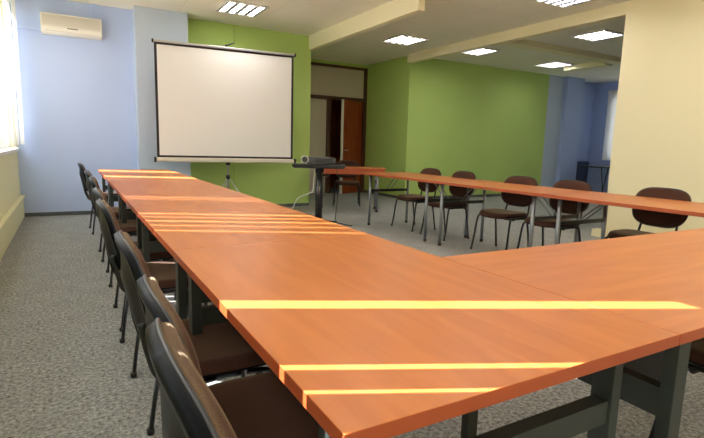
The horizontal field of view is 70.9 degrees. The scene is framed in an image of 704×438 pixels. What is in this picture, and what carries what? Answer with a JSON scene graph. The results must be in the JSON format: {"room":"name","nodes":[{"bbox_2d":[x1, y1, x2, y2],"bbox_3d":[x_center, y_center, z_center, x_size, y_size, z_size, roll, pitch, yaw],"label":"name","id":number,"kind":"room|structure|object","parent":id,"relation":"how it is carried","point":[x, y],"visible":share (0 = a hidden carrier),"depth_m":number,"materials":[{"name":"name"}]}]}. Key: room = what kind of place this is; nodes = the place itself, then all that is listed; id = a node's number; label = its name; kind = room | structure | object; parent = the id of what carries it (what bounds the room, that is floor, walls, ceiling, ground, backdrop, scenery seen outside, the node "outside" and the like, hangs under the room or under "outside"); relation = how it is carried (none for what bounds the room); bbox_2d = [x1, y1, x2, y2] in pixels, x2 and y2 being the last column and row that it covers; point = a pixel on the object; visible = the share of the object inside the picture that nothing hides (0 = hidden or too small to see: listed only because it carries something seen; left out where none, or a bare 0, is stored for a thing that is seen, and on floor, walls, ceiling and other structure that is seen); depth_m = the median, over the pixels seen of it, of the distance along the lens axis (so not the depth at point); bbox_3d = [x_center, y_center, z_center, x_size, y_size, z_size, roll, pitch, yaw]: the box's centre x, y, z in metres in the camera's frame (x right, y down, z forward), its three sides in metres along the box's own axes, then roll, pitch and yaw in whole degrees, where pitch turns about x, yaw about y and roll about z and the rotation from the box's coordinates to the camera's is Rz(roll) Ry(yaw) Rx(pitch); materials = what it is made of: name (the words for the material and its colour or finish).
{"room":"conference room","nodes":[
{"label":"conference room","id":0,"kind":"room"},
{"bbox_2d":[0,0,20,219],"bbox_3d":[-2.106,-0.765,2.147,0.220,3.057,11.250,-3,10,-29],"label":"wall","id":1,"kind":"structure","parent":0,"point":[9,166],"depth_m":6.27,"materials":[{"name":"beige paint"}]},
{"bbox_2d":[0,41,9,149],"bbox_3d":[-4.350,-1.836,6.034,0.060,1.960,1.400,-3,10,-29],"label":"window","id":2,"kind":"structure","parent":1,"relation":"in","point":[0,41],"depth_m":6.63,"materials":[{"name":"white"}]},
{"bbox_2d":[0,148,19,155],"bbox_3d":[-2.031,-0.199,2.208,0.155,0.042,10.720,-3,10,-29],"label":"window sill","id":3,"kind":"structure","parent":1,"relation":"attached to","point":[6,151],"depth_m":5.77,"materials":[{"name":"white"}]},
{"bbox_2d":[0,195,24,260],"bbox_3d":[-1.985,0.595,2.349,0.055,0.315,10.990,-3,10,-29],"label":"trim","id":4,"kind":"structure","parent":1,"relation":"attached to","point":[11,221],"depth_m":5.45,"materials":[{"name":"beige"}]},
{"bbox_2d":[8,0,310,212],"bbox_3d":[-3.279,-1.810,8.925,4.500,3.057,2.240,-3,10,-29],"label":"wall","id":5,"kind":"structure","parent":0,"point":[78,94],"depth_m":7.33,"materials":[{"name":"blue paint"}]},
{"bbox_2d":[9,4,96,30],"bbox_3d":[-4.172,-2.851,6.918,1.075,0.457,0.030,-3,10,-29],"label":"trim","id":6,"kind":"structure","parent":5,"relation":"attached to","point":[94,5],"depth_m":6.83,"materials":[{"name":"blue"}]},
{"bbox_2d":[40,12,101,40],"bbox_3d":[-3.949,-2.715,6.969,0.750,0.265,0.201,-3,10,-29],"label":"air conditioner","id":7,"kind":"object","parent":5,"relation":"attached to","point":[51,23],"visible":1,"depth_m":6.89,"materials":[{"name":"beige plastic"}]},
{"bbox_2d":[41,13,100,30],"bbox_3d":[-3.902,-2.740,6.883,0.710,0.132,0.008,-3,10,-29],"label":"panel","id":8,"kind":"object","parent":7,"relation":"attached to","point":[52,20],"depth_m":6.87,"materials":[{"name":"beige plastic"}]},
{"bbox_2d":[24,203,308,216],"bbox_3d":[-2.680,-0.146,8.059,4.470,0.055,0.312,-3,10,-29],"label":"baseboard","id":9,"kind":"structure","parent":5,"relation":"attached to","point":[291,204],"depth_m":7.36,"materials":[{"name":"grey"}]},
{"bbox_2d":[233,25,235,190],"bbox_3d":[-1.982,-1.718,8.369,0.030,3.002,0.020,-3,10,-29],"label":"trim","id":10,"kind":"structure","parent":5,"relation":"attached to","point":[234,41],"depth_m":8.47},
{"bbox_2d":[309,0,424,49],"bbox_3d":[0.067,-2.926,7.476,0.097,0.235,3.230,-3,10,-29],"label":"beam","id":11,"kind":"structure","parent":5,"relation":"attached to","point":[395,10],"depth_m":7.12,"materials":[{"name":"beige paint"}]},
{"bbox_2d":[132,5,190,176],"bbox_3d":[-2.938,-1.614,7.674,0.745,3.057,0.300,-3,10,-29],"label":"pillar","id":12,"kind":"structure","parent":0,"point":[148,23],"depth_m":7.39,"materials":[{"name":"blue"}]},
{"bbox_2d":[330,100,340,187],"bbox_3d":[-0.637,-2.260,12.447,2.500,3.057,1.290,-3,10,-29],"label":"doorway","id":13,"kind":"structure","parent":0,"point":[336,105],"depth_m":13.20,"materials":[{"name":"black wood"}]},
{"bbox_2d":[311,59,367,67],"bbox_3d":[-0.764,-2.134,11.574,2.510,3.057,0.120,-3,10,-29],"label":"wall","id":14,"kind":"structure","parent":0,"point":[312,60],"depth_m":11.52,"materials":[{"name":"green paint"}]},
{"bbox_2d":[309,62,367,193],"bbox_3d":[-0.389,-2.083,11.548,1.830,2.985,0.469,-3,10,-29],"label":"door","id":15,"kind":"structure","parent":14,"relation":"in","point":[347,85],"depth_m":11.62,"materials":[{"name":"brown paint"}]},
{"bbox_2d":[68,0,630,82],"bbox_3d":[3.055,-2.928,6.762,14.000,0.150,15.100,-3,10,-29],"label":"ceiling","id":16,"kind":"structure","parent":0,"point":[444,22],"depth_m":7.80,"materials":[{"name":"paint"}]},
{"bbox_2d":[0,0,24,148],"bbox_3d":[-3.752,-1.799,5.388,0.050,1.988,3.070,-3,10,-29],"label":"vertical blind","id":17,"kind":"object","parent":16,"relation":"hanging from","point":[3,103],"visible":1,"depth_m":5.49,"materials":[{"name":"white fabric"}]},
{"bbox_2d":[216,0,268,16],"bbox_3d":[-1.581,-3.022,7.102,0.600,0.028,0.600,-3,10,-29],"label":"recessed light","id":18,"kind":"object","parent":16,"relation":"in","point":[228,6],"visible":1,"depth_m":7.07,"materials":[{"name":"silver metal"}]},
{"bbox_2d":[221,2,233,10],"bbox_3d":[-1.763,-3.016,6.998,0.072,0.010,0.560,-3,10,-29],"label":"diffuser","id":19,"kind":"object","parent":18,"relation":"attached to","point":[228,6],"depth_m":7.01,"materials":[{"name":"white plastic"}]},
{"bbox_2d":[230,4,242,12],"bbox_3d":[-1.642,-3.023,7.067,0.072,0.010,0.560,-3,10,-29],"label":"diffuser","id":20,"kind":"object","parent":18,"relation":"attached to","point":[237,8],"depth_m":7.10,"materials":[{"name":"white plastic"}]},
{"bbox_2d":[240,6,253,13],"bbox_3d":[-1.520,-3.030,7.136,0.072,0.010,0.560,-3,10,-29],"label":"diffuser","id":21,"kind":"object","parent":18,"relation":"attached to","point":[247,9],"depth_m":7.14,"materials":[{"name":"white plastic"}]},
{"bbox_2d":[249,7,262,14],"bbox_3d":[-1.398,-3.037,7.204,0.072,0.010,0.560,-3,10,-29],"label":"diffuser","id":22,"kind":"object","parent":18,"relation":"attached to","point":[257,10],"depth_m":7.20,"materials":[{"name":"white plastic"}]},
{"bbox_2d":[382,34,428,44],"bbox_3d":[0.955,-3.212,8.864,0.600,0.028,0.600,-3,10,-29],"label":"recessed light","id":23,"kind":"object","parent":16,"relation":"in","point":[403,39],"visible":1,"depth_m":8.83,"materials":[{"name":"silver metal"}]},
{"bbox_2d":[462,47,500,55],"bbox_3d":[2.474,-3.292,9.688,0.600,0.028,0.600,-3,10,-29],"label":"recessed light","id":24,"kind":"object","parent":16,"relation":"in","point":[482,51],"visible":0.65,"depth_m":9.69,"materials":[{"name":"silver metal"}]},
{"bbox_2d":[535,61,574,67],"bbox_3d":[4.502,-3.425,10.971,0.600,0.028,0.600,-3,10,-29],"label":"recessed light","id":25,"kind":"object","parent":16,"relation":"in","point":[555,64],"visible":1,"depth_m":10.92,"materials":[{"name":"silver metal"}]},
{"bbox_2d":[533,0,593,7],"bbox_3d":[2.713,-2.759,6.163,0.600,0.028,0.600,-3,10,-29],"label":"recessed light","id":26,"kind":"object","parent":16,"relation":"in","point":[559,3],"visible":1,"depth_m":6.34,"materials":[{"name":"silver metal"}]},
{"bbox_2d":[564,61,611,71],"bbox_3d":[5.146,-3.345,10.806,0.250,0.102,1.000,-3,10,-29],"label":"trim","id":27,"kind":"structure","parent":16,"relation":"attached to","point":[590,65],"depth_m":10.73,"materials":[{"name":"beige"}]},
{"bbox_2d":[571,29,623,41],"bbox_3d":[4.053,-3.010,8.102,0.600,0.028,0.600,-3,10,-29],"label":"recessed light","id":28,"kind":"object","parent":16,"relation":"in","point":[602,34],"visible":0.94,"depth_m":8.07,"materials":[{"name":"silver metal"}]},
{"bbox_2d":[0,188,703,437],"bbox_3d":[2.965,0.227,7.233,14.000,0.120,15.100,-3,10,-29],"label":"floor","id":29,"kind":"structure","parent":0,"point":[65,370],"depth_m":2.91,"materials":[{"name":"grey carpet"}]},
{"bbox_2d":[78,163,116,233],"bbox_3d":[-3.102,-0.277,6.169,0.528,0.847,0.530,-4,10,-31],"label":"chair","id":30,"kind":"object","parent":29,"relation":"on","point":[82,169],"visible":0.44,"depth_m":5.94,"materials":[{"name":"black plastic"}]},
{"bbox_2d":[84,170,129,261],"bbox_3d":[-2.312,-0.058,4.854,0.528,0.847,0.530,-3,10,-29],"label":"chair","id":31,"kind":"object","parent":29,"relation":"on","point":[88,174],"visible":0.29,"depth_m":4.63,"materials":[{"name":"black plastic"}]},
{"bbox_2d":[89,176,151,286],"bbox_3d":[-1.855,0.071,4.079,0.528,0.847,0.530,-3,10,-28],"label":"chair","id":32,"kind":"object","parent":29,"relation":"on","point":[130,227],"visible":0.28,"depth_m":3.89,"materials":[{"name":"black plastic"}]},
{"bbox_2d":[92,187,188,331],"bbox_3d":[-1.361,0.217,3.198,0.528,0.847,0.530,-3,10,-29],"label":"chair","id":33,"kind":"object","parent":29,"relation":"on","point":[156,256],"visible":0.18,"depth_m":3.03,"materials":[{"name":"black plastic"}]},
{"bbox_2d":[98,169,186,205],"bbox_3d":[-2.634,-0.212,6.191,0.880,0.740,1.355,-3,10,-29],"label":"conference table","id":34,"kind":"object","parent":29,"relation":"on","point":[104,172],"visible":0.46,"depth_m":6.11,"materials":[{"name":"orange laminate"}]},
{"bbox_2d":[95,198,207,377],"bbox_3d":[-1.044,0.311,2.626,0.528,0.847,0.530,-3,10,-31],"label":"chair","id":35,"kind":"object","parent":29,"relation":"on","point":[163,272],"visible":0.51,"depth_m":2.41,"materials":[{"name":"black plastic"}]},
{"bbox_2d":[105,176,217,219],"bbox_3d":[-1.968,-0.020,5.030,0.880,0.740,1.350,-3,10,-29],"label":"conference table","id":36,"kind":"object","parent":29,"relation":"on","point":[114,181],"visible":0.33,"depth_m":4.88,"materials":[{"name":"orange laminate"}]},
{"bbox_2d":[145,318,236,437],"bbox_3d":[-0.051,0.591,0.855,0.528,0.873,0.530,-3,10,-29],"label":"chair","id":37,"kind":"object","parent":29,"relation":"on","point":[189,408],"visible":1,"depth_m":0.60,"materials":[{"name":"brown fabric"}]},
{"bbox_2d":[115,186,267,248],"bbox_3d":[-1.302,0.172,3.871,0.880,0.740,1.350,-3,10,-29],"label":"conference table","id":38,"kind":"object","parent":29,"relation":"on","point":[168,195],"visible":0.27,"depth_m":3.67,"materials":[{"name":"orange laminate"}]},
{"bbox_2d":[114,230,272,435],"bbox_3d":[-0.533,0.456,1.756,0.528,0.847,0.530,-3,10,-29],"label":"chair","id":39,"kind":"object","parent":29,"relation":"on","point":[222,352],"visible":0.59,"depth_m":1.60,"materials":[{"name":"black plastic"}]},
{"bbox_2d":[151,38,295,191],"bbox_3d":[-1.979,-1.388,7.784,2.158,2.632,0.690,-2,9,-24],"label":"projection screen","id":40,"kind":"object","parent":29,"relation":"on","point":[226,104],"visible":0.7,"depth_m":7.53,"materials":[{"name":"white fabric"}]},
{"bbox_2d":[137,274,318,437],"bbox_3d":[-0.259,0.544,1.299,0.528,0.821,0.530,-3,10,-29],"label":"chair","id":41,"kind":"object","parent":29,"relation":"on","point":[261,405],"visible":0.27,"depth_m":1.29,"materials":[{"name":"black plastic"}]},
{"bbox_2d":[133,202,369,319],"bbox_3d":[-0.637,0.364,2.712,0.880,0.740,1.350,-3,10,-29],"label":"conference table","id":42,"kind":"object","parent":29,"relation":"on","point":[175,227],"visible":0.39,"depth_m":2.44,"materials":[{"name":"orange laminate"}]},
{"bbox_2d":[292,163,344,222],"bbox_3d":[-0.491,-0.381,7.326,0.760,0.860,0.480,1,8,-2],"label":"table","id":43,"kind":"object","parent":29,"relation":"on","point":[319,168],"visible":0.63,"depth_m":7.26,"materials":[{"name":"black plastic"}]},
{"bbox_2d":[292,170,314,208],"bbox_3d":[-1.128,-0.466,7.984,0.185,0.803,1.812,-4,10,-34],"label":"power cable","id":44,"kind":"object","parent":43,"relation":"hanging from","point":[314,170],"visible":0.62,"depth_m":7.33,"materials":[{"name":"white plastic"}]},
{"bbox_2d":[301,155,335,164],"bbox_3d":[-0.496,-0.865,7.242,0.501,0.122,0.318,1,9,-6],"label":"projector","id":45,"kind":"object","parent":43,"relation":"on","point":[305,159],"visible":0.98,"depth_m":7.12,"materials":[{"name":"grey plastic"}]},
{"bbox_2d":[315,159,332,161],"bbox_3d":[-0.398,-0.844,7.123,0.256,0.048,0.004,1,9,-6],"label":"grille","id":46,"kind":"object","parent":45,"relation":"attached to","point":[316,160],"depth_m":7.12,"materials":[{"name":"grey plastic"}]},
{"bbox_2d":[335,170,351,225],"bbox_3d":[-0.136,-0.321,7.212,0.072,0.807,0.478,-3,10,-29],"label":"cable","id":47,"kind":"object","parent":43,"relation":"attached to","point":[337,170],"visible":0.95,"depth_m":7.35,"materials":[{"name":"black plastic"}]},
{"bbox_2d":[333,160,359,206],"bbox_3d":[-0.099,-0.704,9.583,0.530,0.856,0.528,1,8,-2],"label":"chair","id":48,"kind":"object","parent":29,"relation":"on","point":[351,163],"visible":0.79,"depth_m":9.72,"materials":[{"name":"brown fabric"}]},
{"bbox_2d":[314,166,385,211],"bbox_3d":[-0.052,-0.544,8.833,1.250,0.762,0.600,1,8,-2],"label":"folding table","id":49,"kind":"object","parent":29,"relation":"on","point":[348,169],"visible":0.63,"depth_m":8.51,"materials":[{"name":"orange laminate"}]},
{"bbox_2d":[391,168,440,231],"bbox_3d":[0.932,-0.299,7.062,0.528,0.856,0.530,-3,10,-29],"label":"chair","id":50,"kind":"object","parent":29,"relation":"on","point":[412,198],"visible":0.86,"depth_m":7.01,"materials":[{"name":"brown fabric"}]},
{"bbox_2d":[362,172,476,241],"bbox_3d":[0.875,-0.212,6.787,0.800,0.762,1.600,-3,10,-29],"label":"folding table","id":51,"kind":"object","parent":29,"relation":"on","point":[426,178],"visible":0.93,"depth_m":6.51,"materials":[{"name":"orange laminate"}]},
{"bbox_2d":[173,235,679,437],"bbox_3d":[0.029,0.556,1.553,0.880,0.740,1.350,-3,10,-29],"label":"conference table","id":52,"kind":"object","parent":29,"relation":"on","point":[375,337],"visible":0.96,"depth_m":1.14,"materials":[{"name":"orange laminate"}]},
{"bbox_2d":[419,171,475,240],"bbox_3d":[1.265,-0.197,6.442,0.528,0.856,0.530,-3,10,-28],"label":"chair","id":53,"kind":"object","parent":29,"relation":"on","point":[457,191],"visible":0.69,"depth_m":6.39,"materials":[{"name":"brown fabric"}]},
{"bbox_2d":[470,176,537,249],"bbox_3d":[1.735,-0.055,5.584,0.528,0.856,0.530,-4,10,-32],"label":"chair","id":54,"kind":"object","parent":29,"relation":"on","point":[512,199],"visible":0.76,"depth_m":5.57,"materials":[{"name":"brown fabric"}]},
{"bbox_2d":[431,180,592,246],"bbox_3d":[1.665,0.016,5.411,0.800,0.762,1.600,-3,10,-29],"label":"folding table","id":55,"kind":"object","parent":29,"relation":"on","point":[533,191],"visible":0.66,"depth_m":5.14,"materials":[{"name":"orange wood"}]},
{"bbox_2d":[517,180,591,248],"bbox_3d":[2.076,0.031,5.070,0.528,0.856,0.530,-3,10,-28],"label":"chair","id":56,"kind":"object","parent":29,"relation":"on","point":[569,207],"visible":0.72,"depth_m":5.06,"materials":[{"name":"brown fabric"}]},
{"bbox_2d":[442,228,703,437],"bbox_3d":[1.361,0.524,2.023,1.898,0.740,0.852,-3,10,-29],"label":"conference table","id":57,"kind":"object","parent":29,"relation":"on","point":[657,279],"visible":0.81,"depth_m":1.61,"materials":[{"name":"orange laminate"}]},
{"bbox_2d":[580,166,609,191],"bbox_3d":[6.672,-1.011,13.117,1.050,0.768,0.700,-3,10,-29],"label":"table","id":58,"kind":"object","parent":29,"relation":"on","point":[601,167],"visible":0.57,"depth_m":12.88,"materials":[{"name":"black plastic"}]},
{"bbox_2d":[543,192,703,244],"bbox_3d":[2.456,0.244,4.034,0.800,0.762,1.600,-3,10,-29],"label":"folding table","id":59,"kind":"object","parent":29,"relation":"on","point":[689,208],"visible":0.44,"depth_m":4.17,"materials":[{"name":"orange wood"}]},
{"bbox_2d":[604,187,690,238],"bbox_3d":[2.542,0.160,4.299,0.528,0.856,0.530,-3,10,-29],"label":"chair","id":60,"kind":"object","parent":29,"relation":"on","point":[646,217],"visible":0.5,"depth_m":4.34,"materials":[{"name":"brown fabric"}]},
{"bbox_2d":[648,338,703,437],"bbox_3d":[1.466,0.512,1.732,0.530,0.856,0.528,-3,10,-29],"label":"chair","id":61,"kind":"object","parent":29,"relation":"on","point":[696,356],"visible":0.35,"depth_m":1.74,"materials":[{"name":"brown fabric"}]},
{"bbox_2d":[364,56,407,195],"bbox_3d":[0.764,-2.079,11.502,0.130,3.057,1.765,-3,10,-29],"label":"wall","id":62,"kind":"structure","parent":0,"point":[387,80],"depth_m":11.31,"materials":[{"name":"green paint"}]},
{"bbox_2d":[402,59,563,195],"bbox_3d":[3.328,-2.064,11.891,4.970,3.057,0.100,-3,10,-29],"label":"wall","id":63,"kind":"structure","parent":0,"point":[488,122],"depth_m":11.63,"materials":[{"name":"green paint"}]},
{"bbox_2d":[364,190,500,198],"bbox_3d":[2.608,-0.683,12.657,4.362,0.060,1.757,-3,10,-29],"label":"baseboard","id":64,"kind":"structure","parent":63,"relation":"attached to","point":[365,191],"depth_m":11.69,"materials":[{"name":"grey"}]},
{"bbox_2d":[407,0,703,238],"bbox_3d":[3.999,-1.122,5.707,0.130,3.057,11.445,-3,10,-29],"label":"wall partition","id":65,"kind":"structure","parent":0,"point":[658,135],"depth_m":6.08,"materials":[{"name":"beige paint"}]},
{"bbox_2d":[499,39,620,65],"bbox_3d":[4.093,-3.161,9.358,3.820,0.097,0.240,-3,10,-29],"label":"trim","id":66,"kind":"structure","parent":65,"relation":"attached to","point":[523,44],"depth_m":9.19,"materials":[{"name":"beige paint"}]},
{"bbox_2d":[591,228,605,236],"bbox_3d":[3.433,0.193,6.809,0.140,0.100,0.200,-3,10,-29],"label":"trim","id":67,"kind":"structure","parent":65,"relation":"attached to","point":[596,232],"depth_m":6.79,"materials":[{"name":"beige paint"}]},
{"bbox_2d":[555,76,584,182],"bbox_3d":[5.766,-2.189,13.200,0.670,3.057,0.220,-3,10,-29],"label":"wall","id":68,"kind":"structure","parent":0,"point":[573,91],"depth_m":13.05,"materials":[{"name":"blue paint"}]},
{"bbox_2d":[577,82,595,160],"bbox_3d":[6.325,-2.265,13.811,1.050,3.057,0.300,-3,10,-29],"label":"wall","id":69,"kind":"structure","parent":0,"point":[589,88],"depth_m":13.88,"materials":[{"name":"blue paint"}]},
{"bbox_2d":[576,161,588,181],"bbox_3d":[6.334,-1.188,13.977,0.975,0.880,0.030,-3,10,-29],"label":"trim","id":70,"kind":"structure","parent":69,"relation":"attached to","point":[580,172],"depth_m":14.04,"materials":[{"name":"blue"}]},
{"bbox_2d":[587,81,618,192],"bbox_3d":[9.714,-1.474,9.163,0.200,3.057,11.845,-3,10,-29],"label":"wall","id":71,"kind":"structure","parent":0,"point":[601,95],"depth_m":13.83,"materials":[{"name":"blue paint"}]},
{"bbox_2d":[602,90,617,159],"bbox_3d":[7.656,-2.360,12.352,0.040,1.870,2.840,-3,10,-29],"label":"vertical blind","id":72,"kind":"object","parent":71,"relation":"attached to","point":[612,98],"visible":0.14,"depth_m":13.46,"materials":[{"name":"white fabric"}]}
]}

